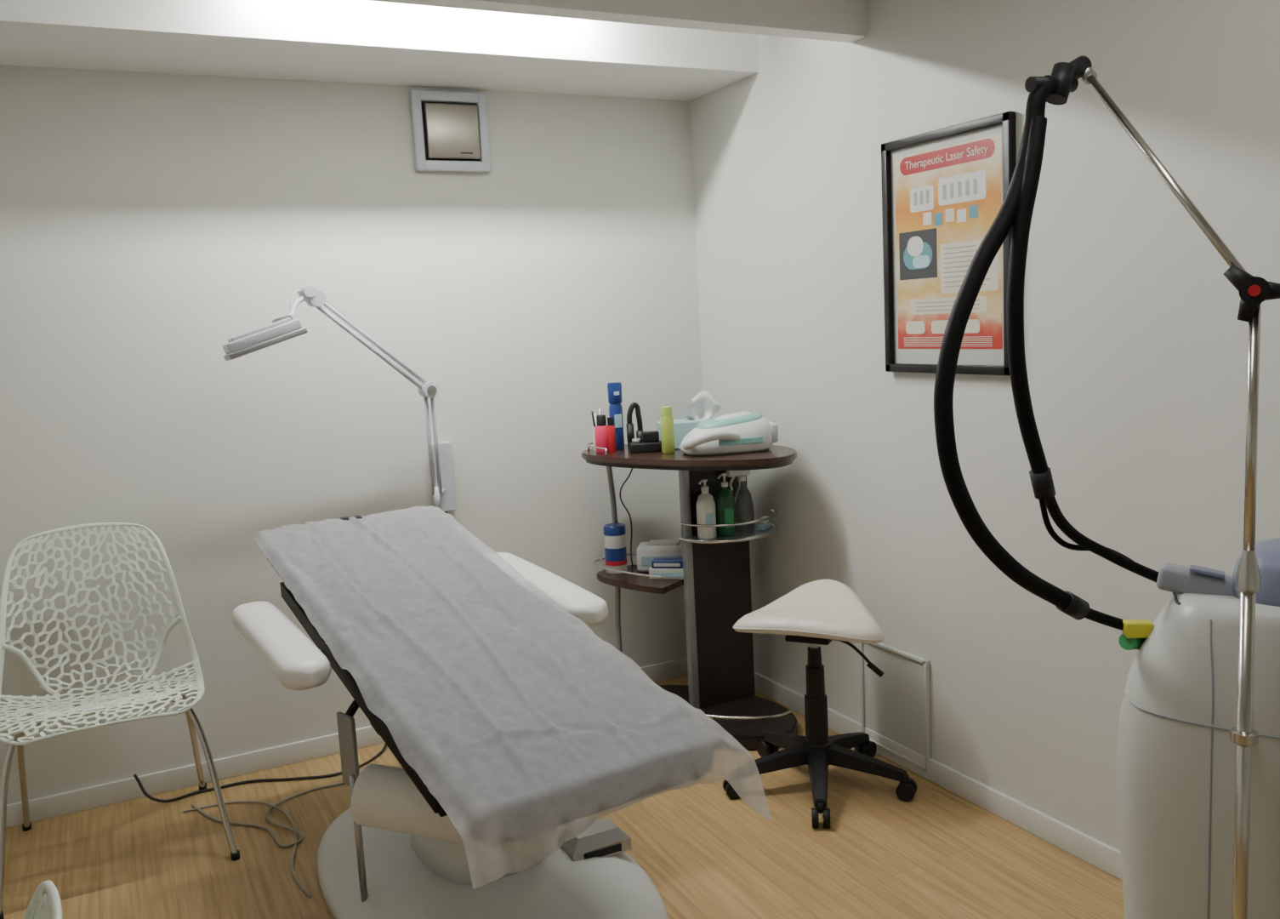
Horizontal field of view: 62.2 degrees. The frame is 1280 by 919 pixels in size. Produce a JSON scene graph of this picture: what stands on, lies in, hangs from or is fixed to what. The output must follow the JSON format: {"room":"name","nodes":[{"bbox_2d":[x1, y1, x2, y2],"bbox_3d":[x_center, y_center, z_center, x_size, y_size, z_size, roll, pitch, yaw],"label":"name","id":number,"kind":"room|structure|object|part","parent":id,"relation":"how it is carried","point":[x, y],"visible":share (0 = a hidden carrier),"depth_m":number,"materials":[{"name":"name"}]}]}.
{"room":"examination room","nodes":[
{"label":"examination room","id":0,"kind":"room"},
{"bbox_2d":[0,64,702,803],"bbox_3d":[-1.233,-0.296,3.778,3.500,2.780,0.100,-7,8,-27],"label":"wall","id":1,"kind":"structure","parent":0,"point":[150,222],"depth_m":3.72,"materials":[{"name":"paint"}]},
{"bbox_2d":[221,285,456,513],"bbox_3d":[-0.911,0.219,3.587,0.266,1.598,0.968,2,9,36],"label":"lamp","id":2,"kind":"object","parent":1,"relation":"attached to","point":[282,328],"visible":0.84,"depth_m":3.58,"materials":[{"name":"metal"}]},
{"bbox_3d":[-1.070,-0.538,3.407,0.036,0.036,0.061,-8,9,-36],"label":"wrist knob","id":3,"kind":"part","parent":2,"relation":"part of","materials":[{"name":"plastic"}]},
{"bbox_3d":[-0.903,-0.370,3.612,0.015,0.337,0.435,4,10,41],"label":"arm","id":4,"kind":"part","parent":2,"relation":"part of","materials":[{"name":"metal"}]},
{"bbox_3d":[-0.904,-0.398,3.609,0.015,0.337,0.435,4,10,41],"label":"arm","id":5,"kind":"part","parent":2,"relation":"part of","materials":[{"name":"metal"}]},
{"bbox_3d":[-0.762,-0.058,3.842,0.015,0.387,0.078,-4,8,-8],"label":"arm","id":6,"kind":"part","parent":2,"relation":"part of","materials":[{"name":"metal"}]},
{"bbox_3d":[-0.738,-0.246,3.762,0.032,0.032,0.012,-7,8,-27],"label":"elbow knob","id":7,"kind":"part","parent":2,"relation":"part of","materials":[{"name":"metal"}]},
{"bbox_3d":[-0.740,-0.061,3.853,0.015,0.387,0.078,-4,8,-8],"label":"arm","id":8,"kind":"part","parent":2,"relation":"part of","materials":[{"name":"metal"}]},
{"bbox_2d":[5,656,688,827],"bbox_3d":[-1.138,1.049,3.906,3.300,0.075,0.013,-7,8,-27],"label":"baseboard","id":9,"kind":"structure","parent":1,"relation":"attached to","point":[67,802],"depth_m":3.69,"materials":[{"name":"paint"}]},
{"bbox_2d":[0,0,758,100],"bbox_3d":[-1.156,-1.455,3.351,3.300,0.380,0.507,-7,8,-27],"label":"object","id":10,"kind":"structure","parent":1,"relation":"attached to","point":[366,42],"depth_m":3.37,"materials":[{"name":"paint"}]},
{"bbox_2d":[409,89,490,172],"bbox_3d":[-0.690,-1.199,3.883,0.282,0.285,0.037,-7,8,-27],"label":"air vent","id":11,"kind":"object","parent":1,"relation":"in","point":[450,128],"visible":1,"depth_m":3.87,"materials":[{"name":"plastic"}]},
{"bbox_3d":[-0.801,-1.186,3.832,0.035,0.285,0.029,-7,8,-27],"label":"frame","id":12,"kind":"part","parent":11,"relation":"part of","materials":[{"name":"plastic"}]},
{"bbox_3d":[-0.698,-1.321,3.870,0.222,0.038,0.029,-7,8,-27],"label":"frame","id":13,"kind":"part","parent":11,"relation":"part of","materials":[{"name":"plastic"}]},
{"bbox_3d":[-0.683,-1.197,3.877,0.198,0.193,0.016,-7,8,-27],"label":"plate","id":14,"kind":"part","parent":11,"relation":"part of","materials":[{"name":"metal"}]},
{"bbox_3d":[-0.685,-1.077,3.903,0.222,0.038,0.029,-7,8,-27],"label":"frame","id":15,"kind":"part","parent":11,"relation":"part of","materials":[{"name":"plastic"}]},
{"bbox_3d":[-0.582,-1.212,3.942,0.035,0.285,0.029,-7,8,-27],"label":"frame","id":16,"kind":"part","parent":11,"relation":"part of","materials":[{"name":"plastic"}]},
{"bbox_2d":[2,674,1124,918],"bbox_3d":[-0.043,1.360,1.799,3.500,0.100,5.000,-7,8,-27],"label":"floor","id":17,"kind":"structure","parent":0,"point":[937,853],"depth_m":3.08,"materials":[{"name":"brown wood"}]},
{"bbox_2d":[22,880,62,918],"bbox_3d":[-0.757,0.963,0.982,0.611,0.974,0.636,-7,8,-27],"label":"lattice chair","id":18,"kind":"object","parent":17,"relation":"on","point":[45,902],"visible":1,"depth_m":1.15,"materials":[{"name":"plastic"}]},
{"bbox_2d":[0,522,239,918],"bbox_3d":[-1.634,0.711,3.223,0.636,0.974,0.611,-7,8,-27],"label":"lattice chair","id":19,"kind":"object","parent":17,"relation":"on","point":[47,710],"visible":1,"depth_m":3.27,"materials":[{"name":"plastic"}]},
{"bbox_3d":[-1.885,0.967,3.286,0.317,0.469,0.080,2,9,35],"label":"leg","id":20,"kind":"part","parent":19,"relation":"part of","materials":[{"name":"silver metal"}]},
{"bbox_3d":[-1.742,0.994,2.987,0.067,0.478,0.271,0,8,19],"label":"leg","id":21,"kind":"part","parent":19,"relation":"part of","materials":[{"name":"silver metal"}]},
{"bbox_3d":[-1.841,0.637,3.184,0.158,0.186,0.104,-7,8,-27],"label":"opening frame","id":22,"kind":"part","parent":19,"relation":"part of","materials":[{"name":"plastic"}]},
{"bbox_3d":[-1.498,0.596,3.356,0.158,0.186,0.104,-7,8,-27],"label":"opening frame","id":23,"kind":"part","parent":19,"relation":"part of","materials":[{"name":"plastic"}]},
{"bbox_3d":[-1.492,0.920,3.484,0.080,0.469,0.317,-3,8,1],"label":"leg","id":24,"kind":"part","parent":19,"relation":"part of","materials":[{"name":"silver metal"}]},
{"bbox_3d":[-1.331,0.945,3.193,0.271,0.478,0.067,-1,8,17],"label":"leg","id":25,"kind":"part","parent":19,"relation":"part of","materials":[{"name":"silver metal"}]},
{"bbox_2d":[133,743,386,897],"bbox_3d":[-1.104,1.108,3.346,0.858,0.105,0.955,-7,8,-27],"label":"floor cables","id":26,"kind":"object","parent":17,"relation":"on","point":[296,832],"visible":0.88,"depth_m":3.53,"materials":[{"name":"black rubber"}]},
{"bbox_2d":[231,505,773,918],"bbox_3d":[-0.493,0.719,2.828,0.964,0.946,1.717,-7,8,-27],"label":"bed","id":27,"kind":"object","parent":17,"relation":"on","point":[512,726],"visible":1,"depth_m":2.61,"materials":[{"name":"grey fabric"},{"name":"white vinyl"},{"name":"white plastic"}]},
{"bbox_3d":[-0.960,0.482,2.814,0.124,0.103,0.630,-8,9,-32],"label":"armrest","id":28,"kind":"part","parent":27,"relation":"part of","materials":[{"name":"white leather"}]},
{"bbox_3d":[-0.745,0.745,2.716,0.012,0.190,0.075,-10,10,-43],"label":"holder plate","id":29,"kind":"part","parent":27,"relation":"part of","materials":[{"name":"grey metal"}]},
{"bbox_3d":[-0.935,0.201,3.442,0.080,0.031,0.045,-8,9,-32],"label":"head knob","id":30,"kind":"part","parent":27,"relation":"part of","materials":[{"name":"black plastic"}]},
{"bbox_3d":[-0.701,0.625,2.750,0.151,0.089,0.025,-8,9,-35],"label":"holder arm","id":31,"kind":"part","parent":27,"relation":"part of","materials":[{"name":"black plastic"}]},
{"bbox_3d":[-0.720,0.975,2.720,0.018,0.350,0.028,-7,8,-27],"label":"holder rod","id":32,"kind":"part","parent":27,"relation":"part of","materials":[{"name":"metal"}]},
{"bbox_3d":[-0.528,0.528,2.869,0.549,0.305,1.210,-8,9,-32],"label":"bed frame","id":33,"kind":"part","parent":27,"relation":"part of","materials":[{"name":"black plastic"}]},
{"bbox_3d":[-0.314,0.389,3.267,0.132,0.108,0.710,-8,9,-32],"label":"armrest","id":34,"kind":"part","parent":27,"relation":"part of","materials":[{"name":"white leather"}]},
{"bbox_2d":[581,441,797,750],"bbox_3d":[0.223,0.466,3.983,0.674,1.069,0.812,-7,8,-27],"label":"stand","id":35,"kind":"object","parent":17,"relation":"on","point":[716,581],"visible":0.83,"depth_m":4.00,"materials":[{"name":"brown wood"}]},
{"bbox_2d":[591,408,601,449],"bbox_3d":[-0.159,-0.117,4.059,0.048,0.160,0.048,0,8,18],"label":"cup","id":36,"kind":"object","parent":35,"relation":"on","point":[594,418],"visible":0.31,"depth_m":4.05,"materials":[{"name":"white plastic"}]},
{"bbox_2d":[591,426,595,449],"bbox_3d":[-0.157,-0.082,4.064,0.048,0.090,0.048,-7,8,-27],"label":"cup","id":37,"kind":"object","parent":36,"relation":"on","point":[593,427],"depth_m":4.05,"materials":[{"name":"white plastic"}]},
{"bbox_3d":[-0.148,-0.059,4.042,0.113,0.008,0.308,-1,8,12],"label":"rail","id":38,"kind":"part","parent":35,"relation":"part of","materials":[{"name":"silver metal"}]},
{"bbox_2d":[594,414,608,452],"bbox_3d":[-0.143,-0.097,3.985,0.054,0.140,0.054,-7,8,-27],"label":"bottle","id":39,"kind":"object","parent":35,"relation":"on","point":[600,429],"visible":0.94,"depth_m":3.96,"materials":[{"name":"plastic"}]},
{"bbox_2d":[607,416,616,452],"bbox_3d":[-0.108,-0.092,3.974,0.032,0.130,0.032,-7,8,-27],"label":"bottle","id":40,"kind":"object","parent":35,"relation":"on","point":[611,428],"visible":1,"depth_m":3.96,"materials":[{"name":"red plastic"}]},
{"bbox_3d":[-0.097,0.467,4.200,0.036,0.965,0.071,-2,8,7],"label":"post","id":41,"kind":"part","parent":35,"relation":"part of","materials":[{"name":"grey metal"}]},
{"bbox_2d":[603,523,627,574],"bbox_3d":[-0.095,0.345,4.133,0.086,0.186,0.086,-7,8,-27],"label":"wipes canister","id":42,"kind":"object","parent":35,"relation":"on","point":[614,533],"visible":0.94,"depth_m":4.10,"materials":[{"name":"blue plastic"}]},
{"bbox_2d":[607,381,624,449],"bbox_3d":[-0.091,-0.165,4.042,0.058,0.255,0.047,-7,8,-27],"label":"spray can","id":43,"kind":"object","parent":35,"relation":"on","point":[614,389],"visible":0.92,"depth_m":4.02,"materials":[{"name":"metal"}]},
{"bbox_3d":[-0.035,0.211,4.245,0.066,0.472,0.066,-7,8,-27],"label":"black cord","id":44,"kind":"part","parent":35,"relation":"part of","materials":[{"name":"black rubber"}]},
{"bbox_3d":[-0.044,0.404,4.056,0.286,0.008,0.419,-2,8,5],"label":"rail","id":45,"kind":"part","parent":35,"relation":"part of","materials":[{"name":"silver metal"}]},
{"bbox_2d":[625,402,643,450],"bbox_3d":[-0.020,-0.126,3.999,0.068,0.181,0.028,-7,8,-27],"label":"headband","id":46,"kind":"object","parent":35,"relation":"on","point":[630,432],"visible":0.82,"depth_m":3.99,"materials":[{"name":"plastic"}]},
{"bbox_2d":[596,563,683,593],"bbox_3d":[0.032,0.447,4.117,0.380,0.022,0.390,2,9,33],"label":"shelf","id":47,"kind":"object","parent":35,"relation":"attached to","point":[622,580],"depth_m":3.97,"materials":[{"name":"brown wood"}]},
{"bbox_2d":[628,430,661,453],"bbox_3d":[0.025,-0.066,3.933,0.130,0.075,0.060,-4,8,-7],"label":"desk tray","id":48,"kind":"object","parent":35,"relation":"on","point":[651,442],"visible":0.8,"depth_m":3.91,"materials":[{"name":"plastic"}]},
{"bbox_2d":[636,539,682,571],"bbox_3d":[0.097,0.373,4.143,0.210,0.109,0.113,-2,8,8],"label":"pack","id":49,"kind":"object","parent":35,"relation":"on","point":[646,552],"visible":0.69,"depth_m":4.10,"materials":[{"name":"plastic"}]},
{"bbox_3d":[0.094,0.325,4.138,0.120,0.012,0.070,-2,8,8],"label":"lid","id":50,"kind":"part","parent":49,"relation":"part of","materials":[{"name":"white plastic"}]},
{"bbox_2d":[648,557,683,579],"bbox_3d":[0.108,0.411,4.006,0.140,0.069,0.062,-1,8,13],"label":"glove box","id":51,"kind":"object","parent":35,"relation":"on","point":[669,568],"visible":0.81,"depth_m":3.98,"materials":[{"name":"blue cardboard"}]},
{"bbox_2d":[659,405,675,453],"bbox_3d":[0.100,-0.107,3.852,0.050,0.170,0.040,-7,8,-27],"label":"bottle","id":52,"kind":"object","parent":35,"relation":"on","point":[667,419],"visible":1,"depth_m":3.84,"materials":[{"name":"plastic"}]},
{"bbox_2d":[656,390,720,449],"bbox_3d":[0.190,-0.153,4.015,0.240,0.209,0.110,-5,8,-12],"label":"tissue box","id":53,"kind":"object","parent":35,"relation":"on","point":[702,406],"visible":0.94,"depth_m":4.01,"materials":[{"name":"paper"}]},
{"bbox_2d":[696,478,716,539],"bbox_3d":[0.242,0.179,3.891,0.070,0.218,0.074,-7,8,-27],"label":"pump bottle","id":54,"kind":"object","parent":35,"relation":"on","point":[706,514],"visible":1,"depth_m":3.87,"materials":[{"name":"white plastic"}]},
{"bbox_3d":[0.304,0.462,4.043,0.260,0.953,0.025,-7,8,-27],"label":"panel","id":55,"kind":"part","parent":35,"relation":"part of","materials":[{"name":"brown wood"}]},
{"bbox_2d":[715,472,735,536],"bbox_3d":[0.315,0.165,3.913,0.071,0.233,0.074,-7,8,-27],"label":"pump bottle","id":56,"kind":"object","parent":35,"relation":"on","point":[725,498],"visible":1,"depth_m":3.89,"materials":[{"name":"green plastic"}]},
{"bbox_3d":[0.231,0.972,4.048,0.800,0.050,0.450,2,9,32],"label":"board","id":57,"kind":"part","parent":35,"relation":"part of","materials":[{"name":"brown wood"}]},
{"bbox_2d":[679,410,778,455],"bbox_3d":[0.312,-0.096,3.804,0.360,0.138,0.242,-4,8,-9],"label":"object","id":58,"kind":"object","parent":35,"relation":"on","point":[740,432],"visible":1,"depth_m":3.75,"materials":[{"name":"white plastic"}]},
{"bbox_3d":[0.250,-0.070,3.716,0.207,0.070,0.084,-4,8,-9],"label":"handle","id":59,"kind":"part","parent":58,"relation":"part of","materials":[{"name":"white plastic"}]},
{"bbox_3d":[0.322,-0.135,3.822,0.250,0.061,0.150,-4,8,-9],"label":"panel","id":60,"kind":"part","parent":58,"relation":"part of","materials":[{"name":"teal plastic"}]},
{"bbox_3d":[0.366,0.223,3.931,0.408,0.010,0.159,-7,8,-27],"label":"glass shelf rail","id":61,"kind":"part","parent":35,"relation":"part of","materials":[{"name":"silver metal"}]},
{"bbox_2d":[687,523,774,539],"bbox_3d":[0.365,0.280,3.947,0.400,0.008,0.165,-7,8,-27],"label":"glass shelf","id":62,"kind":"object","parent":35,"relation":"attached to","point":[756,534],"depth_m":3.92,"materials":[{"name":"clear glass"}]},
{"bbox_2d":[726,469,755,532],"bbox_3d":[0.376,0.148,3.973,0.104,0.245,0.084,-7,8,-27],"label":"spray bottle","id":63,"kind":"object","parent":35,"relation":"on","point":[744,508],"visible":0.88,"depth_m":3.95,"materials":[{"name":"grey plastic"}]},
{"bbox_3d":[0.348,0.907,3.767,0.380,0.010,0.067,-2,8,6],"label":"rail","id":64,"kind":"part","parent":35,"relation":"part of","materials":[{"name":"silver metal"}]},
{"bbox_2d":[757,515,770,529],"bbox_3d":[0.468,0.240,4.005,0.033,0.043,0.075,0,8,23],"label":"bottle","id":65,"kind":"object","parent":35,"relation":"on","point":[764,525],"visible":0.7,"depth_m":3.98,"materials":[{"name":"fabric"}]},
{"bbox_2d":[722,579,917,827],"bbox_3d":[0.553,0.738,3.430,0.612,0.642,0.585,-7,8,-27],"label":"stool","id":66,"kind":"object","parent":17,"relation":"on","point":[822,611],"visible":0.98,"depth_m":3.38,"materials":[{"name":"black plastic"}]},
{"bbox_3d":[0.425,0.971,3.416,0.265,0.082,0.067,-4,8,-10],"label":"leg","id":67,"kind":"part","parent":66,"relation":"part of","materials":[{"name":"black plastic"}]},
{"bbox_3d":[0.506,0.946,3.576,0.067,0.082,0.266,-7,8,-27],"label":"leg","id":68,"kind":"part","parent":66,"relation":"part of","materials":[{"name":"black plastic"}]},
{"bbox_3d":[0.546,0.487,3.335,0.420,0.119,0.431,-7,8,-27],"label":"seat","id":69,"kind":"part","parent":66,"relation":"part of","materials":[{"name":"white leather"}]},
{"bbox_3d":[0.554,0.555,3.388,0.140,0.018,0.160,1,8,26],"label":"seat plate","id":70,"kind":"part","parent":66,"relation":"part of","materials":[{"name":"black plastic"}]},
{"bbox_3d":[0.556,0.592,3.393,0.028,0.060,0.028,-7,8,-27],"label":"gas rod","id":71,"kind":"part","parent":66,"relation":"part of","materials":[{"name":"metal"}]},
{"bbox_3d":[0.555,0.981,3.292,0.067,0.082,0.265,-2,8,8],"label":"leg","id":72,"kind":"part","parent":66,"relation":"part of","materials":[{"name":"black plastic"}]},
{"bbox_3d":[0.539,1.037,3.167,0.016,0.030,0.016,-7,8,-27],"label":"caster stem","id":73,"kind":"part","parent":66,"relation":"part of","materials":[{"name":"black plastic"}]},
{"bbox_3d":[0.681,0.940,3.550,0.067,0.082,0.265,4,10,44],"label":"leg","id":74,"kind":"part","parent":66,"relation":"part of","materials":[{"name":"black plastic"}]},
{"bbox_3d":[0.656,0.610,3.350,0.175,0.112,0.013,-1,8,13],"label":"lever","id":75,"kind":"part","parent":66,"relation":"part of","materials":[{"name":"black plastic"}]},
{"bbox_3d":[0.713,0.962,3.375,0.265,0.082,0.067,1,8,26],"label":"leg","id":76,"kind":"part","parent":66,"relation":"part of","materials":[{"name":"black plastic"}]},
{"bbox_3d":[0.834,1.002,3.322,0.016,0.030,0.016,-7,8,-27],"label":"caster stem","id":77,"kind":"part","parent":66,"relation":"part of","materials":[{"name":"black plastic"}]},
{"bbox_2d":[933,55,1279,918],"bbox_3d":[1.041,0.226,1.998,0.858,1.984,0.489,1,9,28],"label":"machine","id":78,"kind":"object","parent":17,"relation":"on","point":[1197,770],"visible":1,"depth_m":1.97,"materials":[{"name":"white plastic"}]},
{"bbox_2d":[689,0,1279,850],"bbox_3d":[1.394,-0.244,2.368,0.100,2.780,4.800,-7,8,-27],"label":"wall","id":79,"kind":"structure","parent":0,"point":[1136,344],"depth_m":2.96,"materials":[{"name":"paint"}]},
{"bbox_2d":[367,0,866,42],"bbox_3d":[-0.779,-1.365,2.622,3.300,0.405,0.080,-7,8,-27],"label":"ceiling","id":80,"kind":"structure","parent":79,"relation":"attached to","point":[836,20],"depth_m":3.11,"materials":[{"name":"paint"}]},
{"bbox_2d":[859,642,931,771],"bbox_3d":[0.853,0.811,3.562,0.017,0.372,0.332,-7,8,-27],"label":"access panel","id":81,"kind":"object","parent":79,"relation":"attached to","point":[896,705],"visible":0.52,"depth_m":3.54,"materials":[{"name":"paint"}]},
{"bbox_2d":[754,671,1122,880],"bbox_3d":[1.416,1.101,2.515,0.013,0.075,4.787,-7,8,-27],"label":"baseboard","id":82,"kind":"structure","parent":79,"relation":"attached to","point":[1104,856],"depth_m":3.23,"materials":[{"name":"paint"}]},
{"bbox_2d":[881,111,1016,375],"bbox_3d":[0.898,-0.608,3.125,0.026,0.708,0.525,-7,8,-27],"label":"framed poster","id":83,"kind":"object","parent":79,"relation":"attached to","point":[944,189],"visible":0.94,"depth_m":3.13,"materials":[{"name":"orange paper"}]},
{"bbox_3d":[0.784,-0.631,3.346,0.026,0.708,0.026,-7,8,-27],"label":"frame","id":84,"kind":"part","parent":83,"relation":"part of","materials":[{"name":"black metal"}]},
{"bbox_2d":[898,227,937,279],"bbox_3d":[0.846,-0.623,3.233,0.001,0.144,0.166,-7,8,-27],"label":"photo","id":85,"kind":"object","parent":83,"relation":"attached to","point":[929,236],"depth_m":3.22},
{"bbox_3d":[0.915,-0.270,3.170,0.026,0.026,0.525,-7,8,-27],"label":"frame","id":86,"kind":"part","parent":83,"relation":"part of","materials":[{"name":"black metal"}]},
{"bbox_3d":[0.880,-0.946,3.080,0.026,0.026,0.525,-7,8,-27],"label":"frame","id":87,"kind":"part","parent":83,"relation":"part of","materials":[{"name":"black metal"}]},
{"bbox_2d":[894,132,1002,348],"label":"print","id":88,"kind":"object","parent":83,"relation":"attached to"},
{"bbox_3d":[0.909,-0.456,3.147,0.001,0.046,0.322,-7,8,-27],"label":"panel","id":89,"kind":"part","parent":83,"relation":"part of","materials":[{"name":"white paper"}]},
{"bbox_3d":[0.944,-0.554,3.054,0.001,0.144,0.227,-7,8,-27],"label":"text panel","id":90,"kind":"part","parent":83,"relation":"part of","materials":[{"name":"white paper"}]},
{"bbox_3d":[1.011,-0.585,2.905,0.026,0.708,0.026,-7,8,-27],"label":"frame","id":91,"kind":"part","parent":83,"relation":"part of","materials":[{"name":"black metal"}]}
]}

